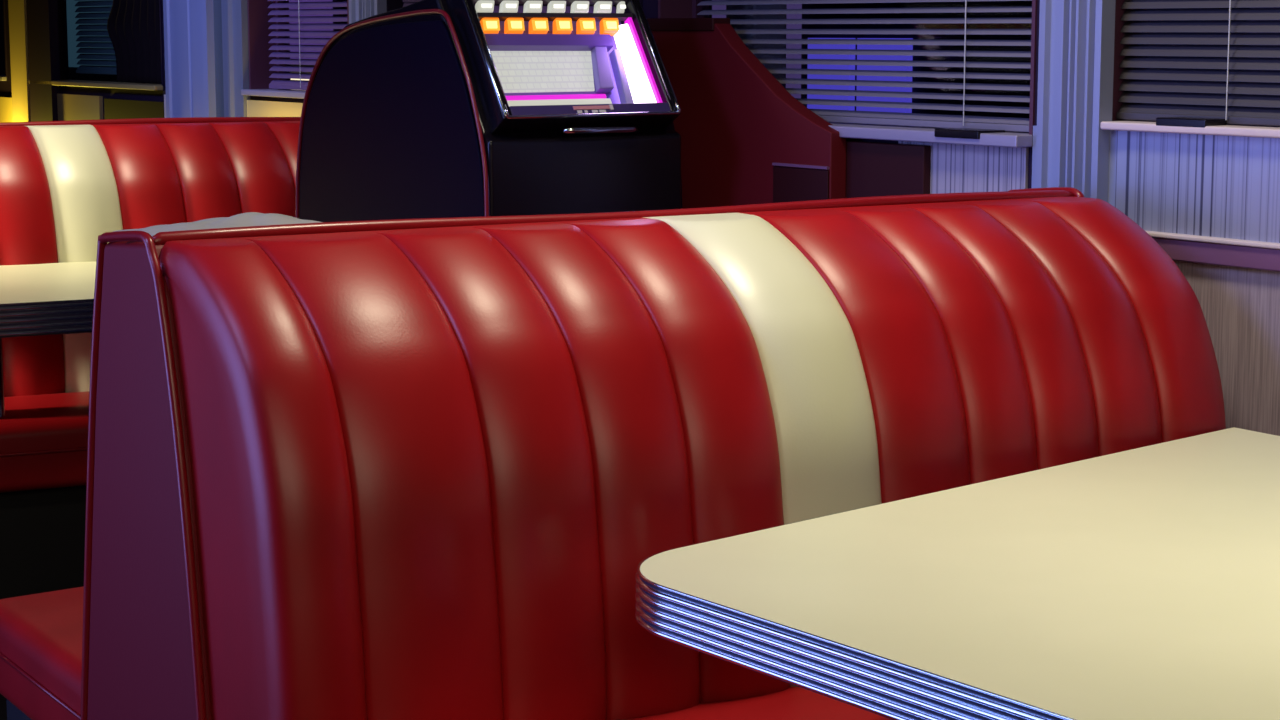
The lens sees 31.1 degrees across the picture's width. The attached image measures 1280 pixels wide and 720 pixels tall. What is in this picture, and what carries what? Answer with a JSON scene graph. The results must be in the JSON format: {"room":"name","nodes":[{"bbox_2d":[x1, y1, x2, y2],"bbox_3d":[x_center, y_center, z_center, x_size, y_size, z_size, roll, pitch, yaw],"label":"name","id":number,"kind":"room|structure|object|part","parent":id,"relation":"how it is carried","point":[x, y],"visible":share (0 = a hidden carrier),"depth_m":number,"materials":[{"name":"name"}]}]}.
{"room":"restaurant","nodes":[
{"label":"restaurant","id":0,"kind":"room"},
{"bbox_2d":[0,694,6,719],"bbox_3d":[-2.596,0.768,4.290,5.220,0.100,13.400,-6,10,-35],"label":"floor","id":1,"kind":"structure","parent":0,"point":[3,705],"depth_m":4.52,"materials":[{"name":"black tile"}]},
{"bbox_2d":[0,262,95,416],"bbox_3d":[-1.173,0.220,4.962,1.187,0.795,0.753,-4,9,-27],"label":"table","id":2,"kind":"object","parent":1,"relation":"on","point":[49,298],"visible":0.11,"depth_m":4.58,"materials":[{"name":"beige laminate"}]},
{"bbox_3d":[-1.174,-0.141,4.910,1.187,0.065,0.753,-4,9,-27],"label":"edge trim","id":3,"kind":"part","parent":2,"relation":"part of","materials":[{"name":"silver metal"}]},
{"bbox_2d":[0,117,300,598],"bbox_3d":[-1.427,0.014,5.302,1.637,1.106,0.964,-4,9,-26],"label":"booth","id":4,"kind":"object","parent":1,"relation":"on","point":[64,185],"visible":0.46,"depth_m":5.26,"materials":[{"name":"red leather"}]},
{"bbox_3d":[-1.323,0.173,5.078,1.590,0.156,0.420,-4,9,-26],"label":"seat","id":5,"kind":"part","parent":4,"relation":"part of","materials":[{"name":"red leather"}]},
{"bbox_2d":[295,0,681,221],"bbox_3d":[-0.299,-0.024,4.500,0.443,1.409,0.758,-6,10,-36],"label":"jukebox","id":6,"kind":"object","parent":1,"relation":"on","point":[424,108],"visible":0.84,"depth_m":4.21,"materials":[{"name":"black plastic"}]},
{"bbox_3d":[-0.480,-0.031,4.378,0.008,1.258,0.725,-6,10,-36],"label":"trim","id":7,"kind":"part","parent":6,"relation":"part of","materials":[{"name":"red"}]},
{"bbox_3d":[-0.479,-0.021,4.380,0.008,1.238,0.701,-6,10,-36],"label":"panel","id":8,"kind":"part","parent":6,"relation":"part of","materials":[{"name":"black plastic"}]},
{"bbox_2d":[473,0,632,35],"bbox_3d":[-0.164,-0.631,4.217,0.303,0.074,0.246,0,8,0],"label":"button","id":9,"kind":"object","parent":6,"relation":"on","point":[490,17],"depth_m":4.21,"materials":[{"name":"orange plastic"}]},
{"bbox_2d":[507,98,611,106],"bbox_3d":[-0.150,-0.459,4.133,0.233,0.019,0.020,-6,10,-36],"label":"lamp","id":10,"kind":"object","parent":6,"relation":"attached to","point":[513,102],"depth_m":4.13,"materials":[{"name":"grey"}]},
{"bbox_3d":[-0.139,-0.554,4.199,0.388,0.267,0.196,-6,10,-36],"label":"display frame","id":11,"kind":"part","parent":6,"relation":"part of","materials":[{"name":"black"}]},
{"bbox_3d":[-0.084,-0.454,4.139,0.086,0.007,0.005,-6,10,-36],"label":"name plate","id":12,"kind":"part","parent":6,"relation":"part of","materials":[{"name":"pink"}]},
{"bbox_3d":[-0.071,-0.416,4.156,0.163,0.013,0.026,-6,10,-36],"label":"handle","id":13,"kind":"part","parent":6,"relation":"part of","materials":[{"name":"silver metal"}]},
{"bbox_2d":[614,24,655,102],"bbox_3d":[-0.017,-0.547,4.261,0.047,0.151,0.102,-6,10,-36],"label":"lamp","id":14,"kind":"object","parent":6,"relation":"attached to","point":[634,61],"depth_m":4.26,"materials":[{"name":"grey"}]},
{"bbox_3d":[-0.128,-0.057,4.632,0.008,1.238,0.701,-6,10,-36],"label":"panel","id":15,"kind":"part","parent":6,"relation":"part of","materials":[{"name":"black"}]},
{"bbox_2d":[0,187,1225,719],"bbox_3d":[0.025,0.315,3.310,1.527,1.076,1.677,-5,10,-31],"label":"booth","id":16,"kind":"object","parent":1,"relation":"on","point":[421,468],"visible":0.82,"depth_m":2.85,"materials":[{"name":"red leather"}]},
{"bbox_3d":[-0.336,0.431,3.698,1.282,0.156,0.660,-5,10,-31],"label":"seat","id":17,"kind":"part","parent":16,"relation":"part of","materials":[{"name":"red leather"}]},
{"bbox_3d":[-0.007,0.315,3.364,1.514,1.061,0.557,-5,10,-31],"label":"backrest frame","id":18,"kind":"part","parent":16,"relation":"part of","materials":[{"name":"red leather"}]},
{"bbox_2d":[113,212,320,235],"bbox_3d":[-0.523,-0.177,2.972,0.286,0.023,0.120,-5,10,-31],"label":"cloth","id":19,"kind":"object","parent":16,"relation":"on","point":[247,219],"visible":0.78,"depth_m":2.95,"materials":[{"name":"grey fabric"}]},
{"bbox_3d":[0.328,0.512,2.818,1.480,0.156,0.470,-5,10,-31],"label":"seat","id":20,"kind":"part","parent":16,"relation":"part of","materials":[{"name":"red leather"}]},
{"bbox_2d":[647,18,930,208],"bbox_3d":[0.246,0.023,4.408,0.063,1.343,0.836,-6,10,-35],"label":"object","id":21,"kind":"object","parent":1,"relation":"on","point":[746,139],"visible":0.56,"depth_m":4.35,"materials":[{"name":"red wood"}]},
{"bbox_3d":[0.184,-0.243,4.448,0.038,0.818,0.618,-6,10,-35],"label":"panel","id":22,"kind":"part","parent":21,"relation":"part of","materials":[{"name":"red wood"}]},
{"bbox_3d":[0.296,-0.086,4.271,0.004,0.538,0.160,-6,10,-35],"label":"door","id":23,"kind":"part","parent":21,"relation":"part of","materials":[{"name":"red wood"}]},
{"bbox_2d":[635,427,1279,719],"bbox_3d":[0.664,0.579,2.617,1.365,0.750,0.866,-8,11,-43],"label":"table","id":24,"kind":"object","parent":1,"relation":"on","point":[1141,583],"visible":1,"depth_m":2.37,"materials":[{"name":"beige laminate"}]},
{"bbox_2d":[0,0,1039,188],"bbox_3d":[-0.507,-0.850,5.536,0.122,2.750,13.200,-6,10,-35],"label":"wall","id":25,"kind":"structure","parent":0,"point":[650,7],"depth_m":6.78,"materials":[{"name":"purple"}]},
{"bbox_2d":[0,0,7,80],"bbox_3d":[-2.427,-1.483,8.188,0.130,0.950,1.150,-6,10,-35],"label":"window","id":26,"kind":"structure","parent":25,"relation":"in","point":[3,49],"depth_m":8.02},
{"bbox_3d":[-2.387,-1.482,8.216,0.004,0.916,1.106,-6,10,-35],"label":"glass","id":27,"kind":"part","parent":26,"relation":"part of","materials":[{"name":"black"}]},
{"bbox_3d":[-2.442,-1.019,8.243,0.092,0.015,1.150,-6,10,-35],"label":"sill","id":28,"kind":"part","parent":26,"relation":"part of","materials":[{"name":"beige"}]},
{"bbox_2d":[0,97,12,122],"bbox_3d":[-2.477,-0.414,8.324,0.014,1.095,1.320,-6,10,-35],"label":"trim","id":29,"kind":"structure","parent":25,"relation":"attached to","point":[6,115],"depth_m":7.76,"materials":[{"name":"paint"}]},
{"bbox_2d":[8,0,30,121],"bbox_3d":[-2.032,-1.140,7.557,0.035,2.750,0.145,-6,10,-35],"label":"trim","id":30,"kind":"structure","parent":25,"relation":"attached to","point":[18,33],"depth_m":7.56,"materials":[{"name":"beige paint"}]},
{"bbox_2d":[26,0,60,121],"bbox_3d":[-1.927,-1.119,7.413,0.030,2.750,0.195,-6,10,-35],"label":"trim","id":31,"kind":"structure","parent":25,"relation":"attached to","point":[42,15],"depth_m":7.40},
{"bbox_2d":[57,94,102,120],"bbox_3d":[-1.763,-0.281,7.313,0.013,1.118,0.350,-6,10,-34],"label":"trim","id":32,"kind":"structure","parent":25,"relation":"attached to","point":[70,106],"depth_m":7.23,"materials":[{"name":"brown"}]},
{"bbox_2d":[28,0,163,90],"bbox_3d":[-1.657,-1.323,7.091,0.140,0.955,1.050,-6,10,-35],"label":"window","id":33,"kind":"structure","parent":25,"relation":"in","point":[67,14],"depth_m":7.46,"materials":[{"name":"purple"}]},
{"bbox_2d":[74,0,116,74],"bbox_3d":[-1.699,-1.345,7.205,0.036,0.893,0.390,-6,10,-35],"label":"window blind","id":34,"kind":"object","parent":33,"relation":"attached to","point":[98,32],"visible":0.73,"depth_m":7.29,"materials":[{"name":"blue"}]},
{"bbox_3d":[-1.699,-0.909,7.268,0.022,0.012,0.390,-6,10,-35],"label":"rail","id":35,"kind":"part","parent":34,"relation":"part of","materials":[{"name":"blue"}]},
{"bbox_3d":[-1.672,-0.856,7.147,0.102,0.015,1.050,-6,10,-35],"label":"sill","id":36,"kind":"part","parent":33,"relation":"part of","materials":[{"name":"brown"}]},
{"bbox_3d":[-1.612,-1.322,7.122,0.005,0.921,1.006,-6,10,-35],"label":"glass","id":37,"kind":"part","parent":33,"relation":"part of","materials":[{"name":"clear glass"}]},
{"bbox_2d":[107,0,161,82],"bbox_3d":[-1.502,-1.297,6.883,0.028,0.927,0.509,-6,10,-35],"label":"curtain","id":38,"kind":"object","parent":33,"relation":"hanging from","point":[133,26],"visible":0.74,"depth_m":6.94,"materials":[{"name":"black fabric"}]},
{"bbox_2d":[104,98,164,118],"bbox_3d":[-1.511,-0.226,6.957,0.013,1.112,0.450,-6,10,-35],"label":"trim","id":39,"kind":"structure","parent":25,"relation":"attached to","point":[113,108],"depth_m":6.88,"materials":[{"name":"beige wood"}]},
{"bbox_2d":[164,95,165,117],"bbox_3d":[-1.365,-0.207,6.740,0.022,1.135,0.017,-6,10,-35],"label":"trim","id":40,"kind":"structure","parent":25,"relation":"attached to","point":[164,95],"depth_m":6.66,"materials":[{"name":"grey metal"}]},
{"bbox_2d":[163,0,215,117],"bbox_3d":[-1.271,-0.986,6.486,0.030,2.750,0.292,-6,10,-35],"label":"trim","id":41,"kind":"structure","parent":25,"relation":"attached to","point":[189,49],"depth_m":6.49,"materials":[{"name":"blue"}]},
{"bbox_2d":[213,0,223,116],"bbox_3d":[-1.156,-0.966,6.342,0.008,2.750,0.078,-6,10,-35],"label":"trim","id":42,"kind":"structure","parent":25,"relation":"attached to","point":[216,3],"depth_m":6.37,"materials":[{"name":"grey"}]},
{"bbox_2d":[221,0,249,116],"bbox_3d":[-1.107,-0.953,6.253,0.030,2.750,0.125,-6,10,-35],"label":"trim","id":43,"kind":"structure","parent":25,"relation":"attached to","point":[234,12],"depth_m":6.25,"materials":[{"name":"blue"}]},
{"bbox_2d":[247,100,302,116],"bbox_3d":[-0.880,-0.109,6.066,0.012,1.132,0.635,-6,10,-35],"label":"trim","id":44,"kind":"structure","parent":25,"relation":"attached to","point":[255,108],"depth_m":6.11,"materials":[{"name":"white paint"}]},
{"bbox_2d":[241,0,348,98],"bbox_3d":[-0.857,-1.161,5.960,0.140,0.955,0.580,-6,10,-35],"label":"window","id":45,"kind":"structure","parent":25,"relation":"in","point":[258,10],"depth_m":6.22,"materials":[{"name":"pink"}]},
{"bbox_3d":[-0.872,-0.694,6.016,0.102,0.016,0.580,-6,10,-35],"label":"sill","id":46,"kind":"part","parent":45,"relation":"part of","materials":[{"name":"blue"}]},
{"bbox_2d":[268,0,347,89],"bbox_3d":[-0.848,-1.153,5.930,0.036,0.911,0.500,-6,10,-35],"label":"window blind","id":47,"kind":"object","parent":45,"relation":"attached to","point":[300,84],"visible":0.55,"depth_m":6.04,"materials":[{"name":"purple"}]},
{"bbox_3d":[-0.848,-0.709,5.994,0.022,0.012,0.500,-6,10,-35],"label":"rail","id":48,"kind":"part","parent":47,"relation":"part of","materials":[{"name":"purple"}]},
{"bbox_3d":[-0.889,-1.149,5.963,0.003,0.880,0.003,-6,10,-35],"label":"cord","id":49,"kind":"part","parent":47,"relation":"part of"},
{"bbox_3d":[-0.812,-1.160,5.991,0.004,0.921,0.536,-6,10,-35],"label":"glass","id":50,"kind":"part","parent":45,"relation":"part of","materials":[{"name":"clear glass"}]},
{"bbox_2d":[349,0,386,23],"bbox_3d":[-0.666,-0.863,5.626,0.036,2.750,0.142,-6,10,-35],"label":"trim","id":51,"kind":"structure","parent":25,"relation":"attached to","point":[358,9],"depth_m":5.61,"materials":[{"name":"blue metal"}]},
{"bbox_2d":[387,0,642,11],"bbox_3d":[-0.267,-1.040,5.136,0.130,0.960,1.080,-6,10,-35],"label":"window","id":52,"kind":"structure","parent":25,"relation":"in","point":[391,4],"depth_m":5.58,"materials":[{"name":"purple"}]},
{"bbox_2d":[403,0,421,6],"bbox_3d":[-0.280,-1.035,5.128,0.037,0.917,1.020,-6,10,-35],"label":"window blind","id":53,"kind":"object","parent":52,"relation":"attached to","point":[406,2],"visible":0.05,"depth_m":5.55,"materials":[{"name":"purple"}]},
{"bbox_2d":[658,0,1036,147],"bbox_3d":[0.376,-0.900,4.210,0.150,0.973,1.072,-6,10,-35],"label":"window","id":54,"kind":"structure","parent":25,"relation":"in","point":[666,8],"depth_m":4.18,"materials":[{"name":"pink"}]},
{"bbox_2d":[697,0,1031,138],"bbox_3d":[0.375,-0.886,4.155,0.092,0.937,0.964,-6,10,-35],"label":"window blind","id":55,"kind":"object","parent":54,"relation":"attached to","point":[953,126],"visible":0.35,"depth_m":4.11,"materials":[{"name":"grey plastic"}]},
{"bbox_3d":[0.398,-0.442,4.235,0.022,0.012,0.964,-6,10,-35],"label":"rail","id":56,"kind":"part","parent":55,"relation":"part of","materials":[{"name":"grey"}]},
{"bbox_3d":[0.560,-0.848,3.916,0.003,0.894,0.003,-6,10,-35],"label":"cord","id":57,"kind":"part","parent":55,"relation":"part of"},
{"bbox_3d":[0.424,-0.900,4.244,0.005,0.939,1.028,-6,10,-35],"label":"glass","id":58,"kind":"part","parent":54,"relation":"part of","materials":[{"name":"clear glass"}]},
{"bbox_3d":[0.360,-0.428,4.267,0.112,0.021,1.072,-6,10,-35],"label":"sill","id":59,"kind":"part","parent":54,"relation":"part of","materials":[{"name":"blue"}]},
{"bbox_2d":[898,141,1028,193],"bbox_3d":[0.554,-0.314,3.971,0.007,0.120,0.320,-6,10,-34],"label":"wall panel","id":60,"kind":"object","parent":25,"relation":"attached to","point":[955,168],"depth_m":3.93,"materials":[{"name":"white wood"}]},
{"bbox_2d":[1032,126,1116,206],"bbox_3d":[0.709,-0.301,3.751,0.004,0.156,0.192,-6,10,-35],"label":"trim","id":61,"kind":"structure","parent":25,"relation":"attached to","point":[1113,133],"depth_m":3.68,"materials":[{"name":"blue metal"}]},
{"bbox_2d":[1035,0,1115,202],"bbox_3d":[0.701,-1.084,3.622,0.036,1.743,0.136,-6,10,-35],"label":"pillar","id":62,"kind":"structure","parent":25,"relation":"attached to","point":[1076,55],"depth_m":3.69,"materials":[{"name":"blue metal"}]},
{"bbox_2d":[1100,0,1279,137],"bbox_3d":[1.244,-0.744,2.989,0.140,0.937,1.635,-6,10,-35],"label":"window","id":63,"kind":"structure","parent":25,"relation":"in","point":[1115,124],"depth_m":3.61,"materials":[{"name":"pink"}]},
{"bbox_3d":[1.235,-0.283,3.034,0.102,0.013,1.612,-6,10,-35],"label":"sill","id":64,"kind":"part","parent":63,"relation":"part of","materials":[{"name":"grey"}]},
{"bbox_2d":[1116,0,1279,127],"bbox_3d":[1.211,-0.735,2.984,0.078,0.903,1.584,-6,10,-35],"label":"window blind","id":65,"kind":"object","parent":63,"relation":"attached to","point":[1215,52],"visible":0.98,"depth_m":3.55,"materials":[{"name":"grey"}]},
{"bbox_3d":[1.228,-0.301,3.058,0.022,0.012,1.584,-6,10,-35],"label":"rail","id":66,"kind":"part","parent":65,"relation":"part of","materials":[{"name":"grey metal"}]},
{"bbox_3d":[0.893,-0.794,3.442,0.003,0.866,0.003,-6,10,-35],"label":"cord","id":67,"kind":"part","parent":65,"relation":"part of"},
{"bbox_3d":[1.288,-0.743,3.020,0.006,0.903,1.591,-6,10,-35],"label":"glass","id":68,"kind":"part","parent":63,"relation":"part of","materials":[{"name":"clear glass"}]},
{"bbox_2d":[1115,130,1279,242],"bbox_3d":[1.220,-0.197,3.025,0.010,0.156,1.595,-6,10,-35],"label":"wall panel","id":69,"kind":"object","parent":25,"relation":"attached to","point":[1221,186],"depth_m":3.53,"materials":[{"name":"wood"}]},
{"bbox_2d":[1146,231,1279,248],"bbox_3d":[1.841,0.013,2.141,0.033,0.007,4.800,-6,10,-35],"label":"trim","id":70,"kind":"structure","parent":25,"relation":"attached to","point":[1240,242],"depth_m":3.49,"materials":[{"name":"grey"}]},
{"bbox_2d":[1152,237,1279,271],"bbox_3d":[1.843,0.033,2.146,0.022,0.034,4.800,-6,10,-35],"label":"trim","id":71,"kind":"structure","parent":25,"relation":"attached to","point":[1249,257],"depth_m":3.49,"materials":[{"name":"purple"}]},
{"bbox_2d":[1173,260,1279,435],"bbox_3d":[1.844,0.526,2.229,0.006,0.966,4.820,-6,10,-35],"label":"wall panel","id":72,"kind":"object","parent":25,"relation":"attached to","point":[1240,307],"depth_m":3.48,"materials":[{"name":"beige wood"}]}
]}

